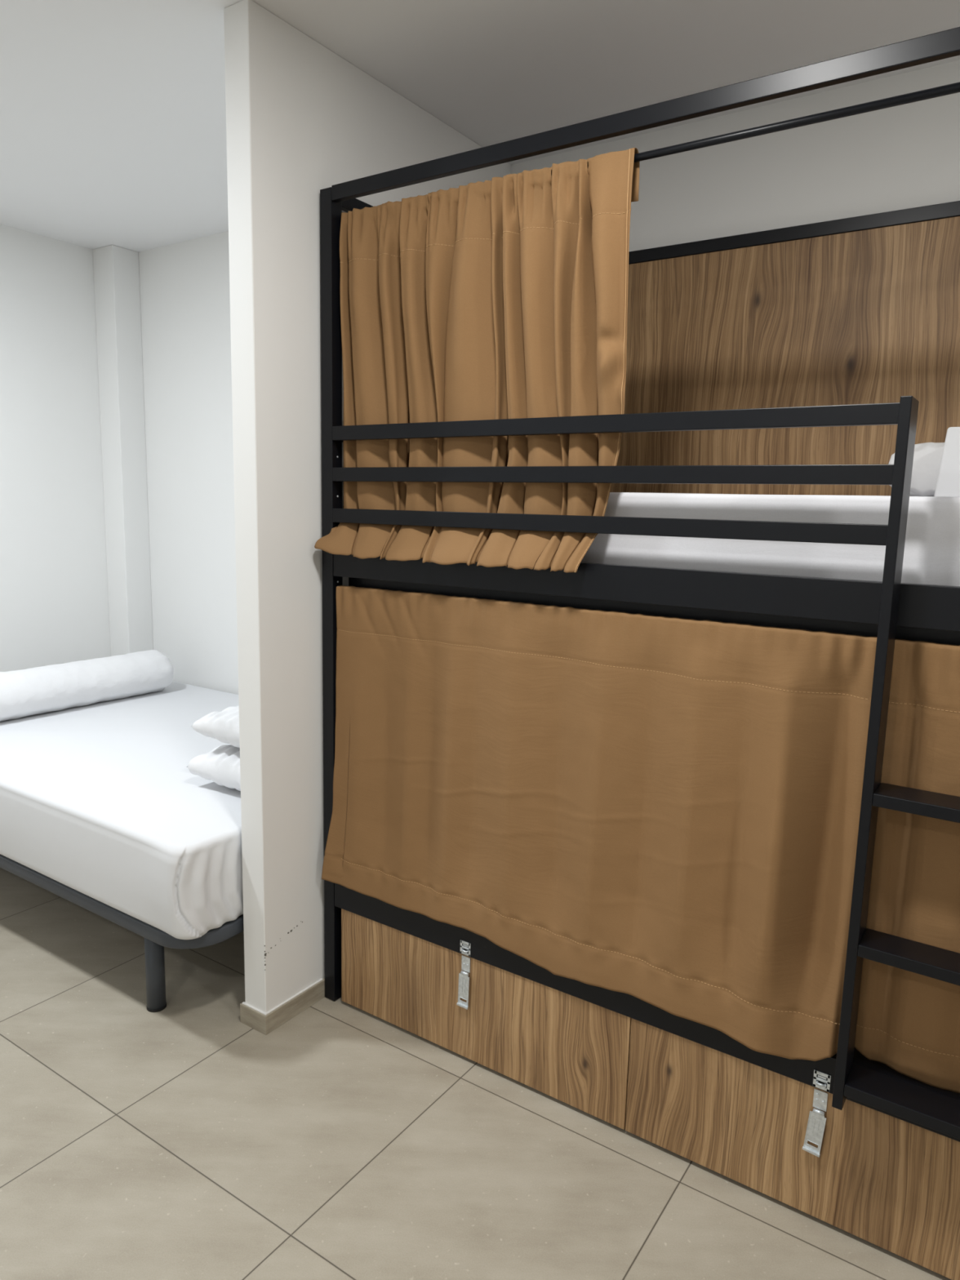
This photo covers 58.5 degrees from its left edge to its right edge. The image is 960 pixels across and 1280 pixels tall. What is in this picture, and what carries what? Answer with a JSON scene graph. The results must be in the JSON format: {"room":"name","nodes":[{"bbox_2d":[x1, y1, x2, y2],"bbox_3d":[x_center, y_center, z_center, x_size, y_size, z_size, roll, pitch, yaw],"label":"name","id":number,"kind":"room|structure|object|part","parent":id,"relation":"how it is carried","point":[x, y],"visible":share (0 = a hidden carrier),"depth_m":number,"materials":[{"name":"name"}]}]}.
{"room":"dormitory","nodes":[
{"label":"dormitory","id":0,"kind":"room"},
{"bbox_2d":[0,223,111,671],"bbox_3d":[-3.114,-0.315,2.576,0.100,2.642,4.540,7,11,33],"label":"wall","id":1,"kind":"structure","parent":0,"point":[54,595],"depth_m":4.02,"materials":[{"name":"white paint"}]},
{"bbox_2d":[223,0,511,1012],"bbox_3d":[-0.283,-0.270,2.709,0.088,2.642,1.162,7,11,33],"label":"wall partition","id":2,"kind":"structure","parent":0,"point":[303,120],"depth_m":2.28,"materials":[{"name":"white paint"}]},
{"bbox_2d":[240,977,324,1035],"bbox_3d":[-0.317,1.006,2.907,0.107,0.057,1.169,7,11,33],"label":"baseboard","id":3,"kind":"structure","parent":2,"relation":"attached to","point":[264,1024],"depth_m":2.45,"materials":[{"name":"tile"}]},
{"bbox_2d":[0,867,951,1279],"bbox_3d":[-0.338,1.400,0.926,6.880,0.100,4.740,7,11,33],"label":"floor","id":4,"kind":"structure","parent":0,"point":[185,1140],"depth_m":1.95,"materials":[{"name":"tile"}]},
{"bbox_2d":[0,853,244,1012],"bbox_3d":[-1.237,0.784,3.392,1.975,0.303,1.303,7,11,33],"label":"frame","id":5,"kind":"object","parent":4,"relation":"on","point":[155,939],"visible":0.19,"depth_m":2.48,"materials":[{"name":"grey metal"}]},
{"bbox_2d":[0,680,243,939],"bbox_3d":[-1.230,0.500,3.346,2.001,0.269,1.344,7,11,33],"label":"mattress","id":6,"kind":"object","parent":5,"relation":"on","point":[103,801],"visible":0.41,"depth_m":2.63,"materials":[{"name":"white fabric"}]},
{"bbox_2d":[0,649,173,721],"bbox_3d":[-1.833,0.202,3.651,0.238,0.194,1.154,7,11,33],"label":"bolster pillow","id":7,"kind":"object","parent":6,"relation":"on","point":[26,692],"visible":1,"depth_m":3.67,"materials":[{"name":"white fabric"}]},
{"bbox_2d":[186,743,240,791],"bbox_3d":[-0.571,0.383,2.896,0.400,0.128,0.700,7,11,33],"label":"pillow","id":8,"kind":"object","parent":6,"relation":"on","point":[221,765],"visible":0.11,"depth_m":2.67,"materials":[{"name":"white fabric"}]},
{"bbox_2d":[191,705,239,747],"bbox_3d":[-0.553,0.254,2.884,0.400,0.128,0.700,7,11,33],"label":"pillow","id":9,"kind":"object","parent":8,"relation":"on","point":[223,726],"visible":0.11,"depth_m":2.67,"materials":[{"name":"white fabric"}]},
{"bbox_3d":[-0.950,0.952,2.505,0.055,0.262,0.055,7,11,33],"label":"leg","id":10,"kind":"part","parent":5,"relation":"part of","materials":[{"name":"grey metal"}]},
{"bbox_2d":[320,26,959,1279],"bbox_3d":[0.608,0.006,2.219,1.966,2.286,1.012,7,11,33],"label":"bunk bed","id":11,"kind":"object","parent":4,"relation":"on","point":[799,359],"visible":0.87,"depth_m":2.05,"materials":[{"name":"black painted metal"}]},
{"bbox_3d":[-0.416,-0.047,2.418,0.040,2.283,0.040,7,11,33],"label":"post","id":12,"kind":"part","parent":11,"relation":"part of","materials":[{"name":"black metal"}]},
{"bbox_3d":[-0.139,-1.211,2.605,0.020,0.037,0.849,7,11,33],"label":"rail","id":13,"kind":"part","parent":11,"relation":"part of","materials":[{"name":"black metal"}]},
{"bbox_2d":[314,147,639,573],"bbox_3d":[-0.050,-0.634,2.082,0.872,0.895,0.136,7,11,33],"label":"curtain","id":14,"kind":"object","parent":11,"relation":"hanging from","point":[506,296],"visible":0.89,"depth_m":2.04,"materials":[{"name":"beige fabric"}]},
{"bbox_3d":[-0.026,0.980,2.289,0.916,0.294,0.016,7,11,33],"label":"drawer","id":15,"kind":"part","parent":11,"relation":"part of","materials":[{"name":"brown wood"}]},
{"bbox_2d":[321,585,876,1061],"bbox_3d":[0.160,0.365,2.063,1.430,0.899,0.079,7,11,33],"label":"curtain","id":16,"kind":"object","parent":11,"relation":"hanging from","point":[664,812],"visible":0.98,"depth_m":1.96,"materials":[{"name":"beige fabric"}]},
{"bbox_3d":[0.186,-0.267,1.963,1.410,0.038,0.020,7,11,33],"label":"guard rail","id":17,"kind":"part","parent":11,"relation":"part of","materials":[{"name":"black metal"}]},
{"bbox_3d":[0.189,-0.376,1.946,1.410,0.037,0.020,7,11,33],"label":"guard rail","id":18,"kind":"part","parent":11,"relation":"part of","materials":[{"name":"black metal"}]},
{"bbox_3d":[0.191,-0.483,1.929,1.410,0.037,0.020,7,11,33],"label":"guard rail","id":19,"kind":"part","parent":11,"relation":"part of","materials":[{"name":"black metal"}]},
{"bbox_3d":[0.401,-1.056,1.704,1.882,0.037,0.020,7,11,33],"label":"rail","id":20,"kind":"part","parent":11,"relation":"part of","materials":[{"name":"black metal"}]},
{"bbox_3d":[0.382,-0.117,1.857,1.880,0.079,0.030,7,11,33],"label":"bed rail","id":21,"kind":"part","parent":11,"relation":"part of","materials":[{"name":"black metal"}]},
{"bbox_3d":[0.360,0.842,2.009,1.880,0.079,0.030,7,11,33],"label":"bed rail","id":22,"kind":"part","parent":11,"relation":"part of","materials":[{"name":"black"}]},
{"bbox_3d":[0.414,-0.077,1.913,1.885,0.070,0.020,7,11,33],"label":"support rail","id":23,"kind":"part","parent":11,"relation":"part of","materials":[{"name":"black metal"}]},
{"bbox_2d":[580,492,959,586],"bbox_3d":[0.643,-0.276,2.232,1.852,0.194,0.818,7,11,33],"label":"mattress","id":24,"kind":"object","parent":11,"relation":"on","point":[931,553],"visible":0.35,"depth_m":1.75,"materials":[{"name":"white fabric"}]},
{"bbox_2d":[888,442,944,496],"bbox_3d":[1.321,-0.406,2.070,0.580,0.140,0.290,7,11,33],"label":"pillow","id":25,"kind":"object","parent":24,"relation":"on","point":[927,456],"visible":0.35,"depth_m":2.07,"materials":[{"name":"white fabric"}]},
{"bbox_2d":[933,426,959,497],"bbox_3d":[1.202,-0.368,1.807,0.396,0.148,0.245,7,11,33],"label":"bedding","id":26,"kind":"object","parent":24,"relation":"on","point":[948,484],"visible":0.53,"depth_m":1.80,"materials":[{"name":"white fabric"}]},
{"bbox_3d":[0.900,-0.706,2.522,1.881,0.886,0.014,7,11,33],"label":"panel","id":27,"kind":"part","parent":11,"relation":"part of","materials":[{"name":"brown wood"}]},
{"bbox_3d":[0.735,1.078,1.783,0.918,0.294,0.016,7,11,33],"label":"drawer","id":28,"kind":"part","parent":11,"relation":"part of","materials":[{"name":"brown wood"}]},
{"bbox_3d":[0.910,-1.162,2.448,1.882,0.037,0.020,7,11,33],"label":"rail","id":29,"kind":"part","parent":11,"relation":"part of","materials":[{"name":"black metal"}]},
{"bbox_3d":[0.419,-1.002,1.742,1.884,0.016,0.016,7,11,33],"label":"curtain rod","id":30,"kind":"part","parent":11,"relation":"part of","materials":[{"name":"black metal"}]},
{"bbox_3d":[0.734,0.244,1.600,0.019,1.348,0.082,7,11,33],"label":"rail","id":31,"kind":"part","parent":11,"relation":"part of","materials":[{"name":"black metal"}]},
{"bbox_3d":[0.612,0.782,2.377,1.885,0.020,0.868,7,11,33],"label":"mattress","id":32,"kind":"part","parent":11,"relation":"part of","materials":[{"name":"black fabric"}]},
{"bbox_2d":[854,638,959,1093],"bbox_3d":[0.951,0.447,1.555,0.482,0.864,0.038,7,11,33],"label":"curtain","id":33,"kind":"object","parent":11,"relation":"hanging from","point":[908,1022],"visible":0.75,"depth_m":1.62,"materials":[{"name":"beige fabric"}]},
{"bbox_2d":[0,0,959,252],"bbox_3d":[-0.275,-1.307,0.496,6.880,0.100,4.740,7,11,33],"label":"ceiling","id":34,"kind":"structure","parent":0,"point":[113,113],"depth_m":2.31,"materials":[{"name":"white paint"}]},
{"bbox_2d":[138,60,959,694],"bbox_3d":[0.993,-0.225,2.614,6.880,2.642,0.100,7,11,33],"label":"wall","id":35,"kind":"structure","parent":0,"point":[906,156],"depth_m":2.81,"materials":[{"name":"white paint"}]},
{"bbox_2d":[92,244,153,656],"bbox_3d":[-1.774,-0.559,4.309,0.160,2.642,0.140,7,11,33],"label":"column","id":36,"kind":"structure","parent":35,"relation":"attached to","point":[116,268],"depth_m":4.20,"materials":[{"name":"white paint"}]}
]}

